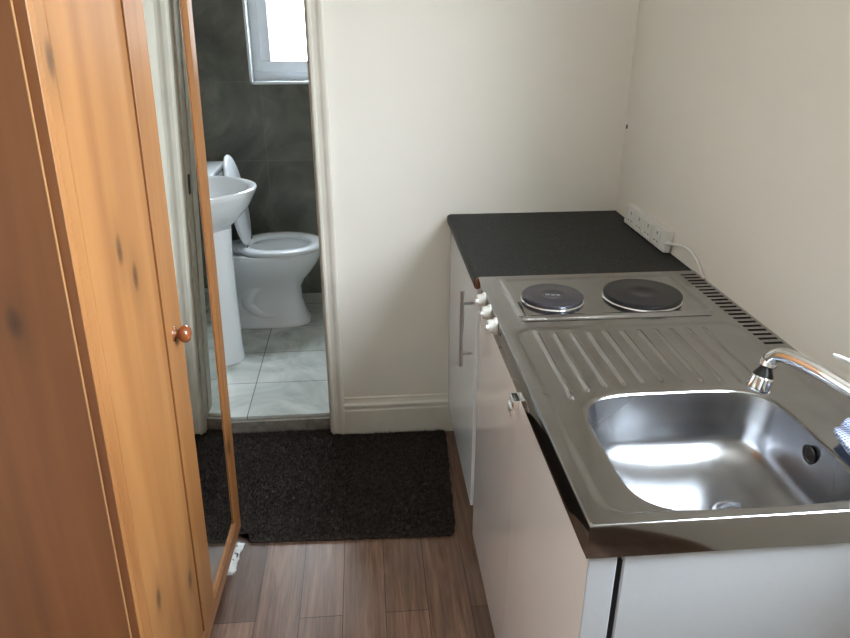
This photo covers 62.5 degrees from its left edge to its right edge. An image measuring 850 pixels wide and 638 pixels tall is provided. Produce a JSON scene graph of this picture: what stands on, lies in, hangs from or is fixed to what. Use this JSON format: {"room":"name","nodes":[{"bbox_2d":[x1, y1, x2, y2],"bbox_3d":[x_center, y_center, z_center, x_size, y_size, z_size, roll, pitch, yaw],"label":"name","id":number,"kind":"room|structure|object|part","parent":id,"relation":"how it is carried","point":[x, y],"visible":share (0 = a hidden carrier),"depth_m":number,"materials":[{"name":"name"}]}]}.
{"room":"studio apartment","nodes":[
{"label":"studio apartment","id":0,"kind":"room"},
{"bbox_2d":[191,0,321,292],"bbox_3d":[-0.475,-1.238,3.685,1.680,2.400,0.240,-2,24,-5],"label":"wall","id":1,"kind":"structure","parent":0,"point":[265,129],"depth_m":3.62,"materials":[{"name":"grey tile"}]},
{"bbox_2d":[242,0,308,84],"bbox_3d":[-0.574,-1.601,3.503,0.640,0.789,0.224,-2,24,-5],"label":"trim","id":2,"kind":"structure","parent":1,"relation":"attached to","point":[253,81],"depth_m":3.52,"materials":[{"name":"white plastic"}]},
{"bbox_2d":[247,0,307,79],"bbox_3d":[-0.568,-1.607,3.501,0.628,0.777,0.083,-2,24,-5],"label":"window","id":3,"kind":"structure","parent":1,"relation":"in","point":[265,68],"depth_m":3.56,"materials":[{"name":"white plastic"}]},
{"bbox_2d":[226,293,329,419],"bbox_3d":[-0.412,0.159,3.503,1.680,0.150,1.426,-2,24,-5],"label":"floor","id":4,"kind":"structure","parent":0,"point":[282,372],"depth_m":3.13,"materials":[{"name":"tile"}]},
{"bbox_2d":[208,175,256,365],"bbox_3d":[-0.922,-0.221,3.082,0.421,0.883,0.500,-2,24,-5],"label":"basin","id":5,"kind":"object","parent":4,"relation":"on","point":[230,197],"visible":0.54,"depth_m":3.06,"materials":[{"name":"white ceramic"}]},
{"bbox_3d":[-0.922,-0.458,2.978,0.421,0.212,0.500,-2,24,-5],"label":"bowl","id":6,"kind":"part","parent":5,"relation":"part of","materials":[{"name":"white ceramic"}]},
{"bbox_2d":[207,155,319,328],"bbox_3d":[-0.816,-0.390,3.500,0.614,0.854,0.374,-2,24,-5],"label":"toilet","id":7,"kind":"object","parent":4,"relation":"on","point":[271,268],"visible":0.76,"depth_m":3.50,"materials":[{"name":"white ceramic"}]},
{"bbox_3d":[-1.054,-0.703,3.340,0.135,0.030,0.360,-2,24,-5],"label":"cistern lid","id":8,"kind":"part","parent":7,"relation":"part of","materials":[{"name":"white ceramic"}]},
{"bbox_3d":[-0.911,-0.576,3.409,0.076,0.440,0.360,-2,24,-5],"label":"lid","id":9,"kind":"part","parent":7,"relation":"part of","materials":[{"name":"white plastic"}]},
{"bbox_3d":[-0.725,-0.378,3.514,0.432,0.025,0.374,-2,24,-5],"label":"seat","id":10,"kind":"part","parent":7,"relation":"part of","materials":[{"name":"white plastic"}]},
{"bbox_2d":[210,431,494,637],"bbox_3d":[-0.103,1.358,0.869,2.160,0.080,4.394,-2,24,-5],"label":"floor","id":11,"kind":"structure","parent":0,"point":[427,587],"depth_m":2.06,"materials":[{"name":"brown wood"}]},
{"bbox_2d":[0,0,240,637],"bbox_3d":[-0.796,0.016,1.483,0.594,1.898,0.831,0,24,-3],"label":"wardrobe","id":12,"kind":"object","parent":11,"relation":"on","point":[120,515],"visible":1,"depth_m":1.22,"materials":[{"name":"brown wood"}]},
{"bbox_3d":[-0.801,0.188,1.119,0.532,1.876,0.016,0,24,-3],"label":"panel","id":13,"kind":"part","parent":12,"relation":"part of","materials":[{"name":"brown wood"}]},
{"bbox_3d":[-0.552,-0.101,1.635,0.019,1.740,0.464,0,24,-3],"label":"door","id":14,"kind":"part","parent":12,"relation":"part of","materials":[{"name":"brown wood"}]},
{"bbox_3d":[-0.520,0.032,1.496,0.041,0.039,0.039,0,24,-3],"label":"knob","id":15,"kind":"part","parent":12,"relation":"part of","materials":[{"name":"brown wood"}]},
{"bbox_2d":[143,0,232,588],"bbox_3d":[-0.556,-0.086,1.669,0.007,1.678,0.286,0,24,-3],"label":"mirror glass","id":16,"kind":"object","parent":12,"relation":"attached to","point":[166,21],"depth_m":1.66,"materials":[{"name":"silver mirror"}]},
{"bbox_3d":[-0.570,0.793,1.836,0.019,0.053,0.808,0,24,-3],"label":"rail","id":17,"kind":"part","parent":12,"relation":"part of","materials":[{"name":"brown wood"}]},
{"bbox_3d":[-0.581,0.683,2.006,0.016,0.006,0.282,0,24,-3],"label":"rail","id":18,"kind":"part","parent":12,"relation":"part of","materials":[{"name":"brown wood"}]},
{"bbox_2d":[227,542,244,574],"bbox_3d":[-0.588,0.727,2.156,0.033,0.035,0.139,0,24,-1],"label":"wedge","id":19,"kind":"object","parent":11,"relation":"on","point":[239,546],"visible":0.67,"depth_m":2.15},
{"bbox_2d":[231,415,330,433],"bbox_3d":[-0.709,0.431,2.801,0.660,0.058,0.022,-2,24,-5],"label":"threshold","id":20,"kind":"object","parent":11,"relation":"on","point":[306,423],"visible":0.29,"depth_m":2.80,"materials":[{"name":"stone"}]},
{"bbox_2d":[232,428,454,542],"bbox_3d":[-0.444,0.576,2.518,1.104,0.020,0.670,-2,24,-5],"label":"floor mat","id":21,"kind":"object","parent":11,"relation":"on","point":[311,485],"visible":0.76,"depth_m":2.48,"materials":[{"name":"brown carpet"}]},
{"bbox_2d":[448,231,479,504],"bbox_3d":[0.388,0.172,2.401,0.620,0.855,0.622,-2,24,-5],"label":"base unit","id":22,"kind":"object","parent":11,"relation":"on","point":[464,318],"visible":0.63,"depth_m":2.25,"materials":[{"name":"white laminate"}]},
{"bbox_3d":[0.122,0.030,2.038,0.043,0.238,0.012,-2,24,-5],"label":"bar handle","id":23,"kind":"part","parent":22,"relation":"part of","materials":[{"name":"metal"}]},
{"bbox_2d":[447,210,691,288],"bbox_3d":[0.411,-0.235,2.217,0.611,0.037,0.640,-2,24,-5],"label":"countertop","id":24,"kind":"structure","parent":22,"relation":"on","point":[572,242],"depth_m":2.14,"materials":[{"name":"black laminate"}]},
{"bbox_2d":[624,203,704,278],"bbox_3d":[0.712,-0.247,2.112,0.030,0.067,0.560,-2,24,-5],"label":"lead","id":25,"kind":"object","parent":24,"relation":"on","point":[651,229],"visible":1,"depth_m":2.15,"materials":[{"name":"white plastic"}]},
{"bbox_2d":[626,208,634,225],"bbox_3d":[0.681,-0.338,2.318,0.009,0.048,0.052,-2,24,-5],"label":"socket","id":26,"kind":"object","parent":25,"relation":"attached to","point":[630,214],"depth_m":2.32,"materials":[{"name":"white plastic"}]},
{"bbox_2d":[634,214,643,231],"bbox_3d":[0.688,-0.308,2.251,0.009,0.048,0.052,-2,24,-5],"label":"socket","id":27,"kind":"object","parent":25,"relation":"attached to","point":[639,218],"depth_m":2.25,"materials":[{"name":"white plastic"}]},
{"bbox_2d":[642,220,651,238],"bbox_3d":[0.694,-0.279,2.183,0.009,0.048,0.052,-2,24,-5],"label":"socket","id":28,"kind":"object","parent":25,"relation":"attached to","point":[647,224],"depth_m":2.18,"materials":[{"name":"white plastic"}]},
{"bbox_2d":[651,227,661,246],"bbox_3d":[0.701,-0.249,2.116,0.009,0.048,0.052,-2,24,-5],"label":"socket","id":29,"kind":"object","parent":25,"relation":"attached to","point":[656,234],"depth_m":2.11,"materials":[{"name":"white plastic"}]},
{"bbox_2d":[472,307,516,637],"bbox_3d":[0.459,0.414,1.882,0.576,0.830,0.496,-2,24,-5],"label":"base unit","id":30,"kind":"object","parent":11,"relation":"on","point":[495,427],"visible":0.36,"depth_m":1.81,"materials":[{"name":"white laminate"}]},
{"bbox_2d":[474,271,849,558],"bbox_3d":[0.473,0.141,1.485,0.632,0.171,1.003,-2,24,-5],"label":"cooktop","id":31,"kind":"object","parent":30,"relation":"on","point":[652,438],"visible":0.94,"depth_m":1.33,"materials":[{"name":"silver metal"}]},
{"bbox_3d":[0.143,-0.048,1.787,0.022,0.042,0.042,-2,24,-5],"label":"control knob","id":32,"kind":"part","parent":31,"relation":"part of","materials":[{"name":"white plastic"}]},
{"bbox_3d":[0.149,-0.015,1.714,0.022,0.042,0.042,-2,24,-5],"label":"control knob","id":33,"kind":"part","parent":31,"relation":"part of","materials":[{"name":"white plastic"}]},
{"bbox_3d":[0.157,0.017,1.640,0.022,0.042,0.042,-2,24,-5],"label":"control knob","id":34,"kind":"part","parent":31,"relation":"part of","materials":[{"name":"white plastic"}]},
{"bbox_3d":[0.316,-0.056,1.734,0.152,0.012,0.152,-2,24,-5],"label":"plate","id":35,"kind":"part","parent":31,"relation":"part of","materials":[{"name":"metal"}]},
{"bbox_3d":[0.543,-0.063,1.749,0.192,0.012,0.192,-2,24,-5],"label":"plate","id":36,"kind":"part","parent":31,"relation":"part of","materials":[{"name":"metal"}]},
{"bbox_3d":[0.480,0.276,1.207,0.368,0.146,0.338,-2,24,-5],"label":"bowl","id":37,"kind":"part","parent":31,"relation":"part of","materials":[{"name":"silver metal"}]},
{"bbox_2d":[680,274,783,343],"bbox_3d":[0.737,-0.031,1.718,0.053,0.002,0.475,-2,24,-5],"label":"vent","id":38,"kind":"object","parent":31,"relation":"on","point":[740,319],"depth_m":1.68,"materials":[{"name":"silver metal"}]},
{"bbox_2d":[746,348,849,398],"bbox_3d":[0.690,0.138,1.157,0.054,0.140,0.336,-13,27,-27],"label":"mixer tap","id":39,"kind":"object","parent":31,"relation":"on","point":[760,380],"visible":1,"depth_m":1.22,"materials":[{"name":"silver metal"}]},
{"bbox_3d":[0.724,0.100,1.101,0.016,0.026,0.180,-10,26,-22],"label":"lever","id":40,"kind":"part","parent":39,"relation":"part of","materials":[{"name":"silver metal"}]},
{"bbox_2d":[834,418,849,454],"bbox_3d":[0.704,0.213,1.105,0.051,0.020,0.187,-2,24,-5],"label":"cloth","id":41,"kind":"object","parent":31,"relation":"on","point":[842,432],"visible":1,"depth_m":1.15,"materials":[{"name":"blue fabric"}]},
{"bbox_2d":[502,392,849,637],"bbox_3d":[0.494,0.615,1.426,0.602,0.831,0.500,-2,24,-5],"label":"base cabinet","id":42,"kind":"object","parent":11,"relation":"on","point":[552,590],"visible":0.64,"depth_m":1.08,"materials":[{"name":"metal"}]},
{"bbox_3d":[0.185,0.177,1.454,0.021,0.037,0.036,-2,24,-5],"label":"handle","id":43,"kind":"part","parent":42,"relation":"part of","materials":[{"name":"silver metal"}]},
{"bbox_3d":[0.236,0.614,1.402,0.044,0.807,0.500,-2,24,-5],"label":"door","id":44,"kind":"part","parent":42,"relation":"part of","materials":[{"name":"white laminate"}]},
{"bbox_2d":[323,0,638,396],"bbox_3d":[-0.292,-0.663,2.379,2.160,2.400,0.115,-2,24,-5],"label":"wall","id":45,"kind":"structure","parent":0,"point":[438,109],"depth_m":2.38,"materials":[{"name":"white paint"}]},
{"bbox_2d":[303,0,345,434],"bbox_3d":[-0.711,-0.483,2.419,0.700,2.040,0.117,-2,24,-5],"label":"door frame","id":46,"kind":"structure","parent":45,"relation":"in","point":[304,4],"depth_m":2.42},
{"bbox_2d":[344,393,453,433],"bbox_3d":[0.186,0.369,2.806,1.011,0.167,0.018,-2,24,-5],"label":"baseboard","id":47,"kind":"structure","parent":45,"relation":"attached to","point":[412,412],"depth_m":2.77,"materials":[{"name":"beige paint"}]},
{"bbox_2d":[616,0,849,380],"bbox_3d":[0.931,0.174,0.480,0.120,2.400,4.460,-2,24,-5],"label":"wall","id":48,"kind":"structure","parent":0,"point":[737,134],"depth_m":1.62,"materials":[{"name":"white paint"}]}
]}

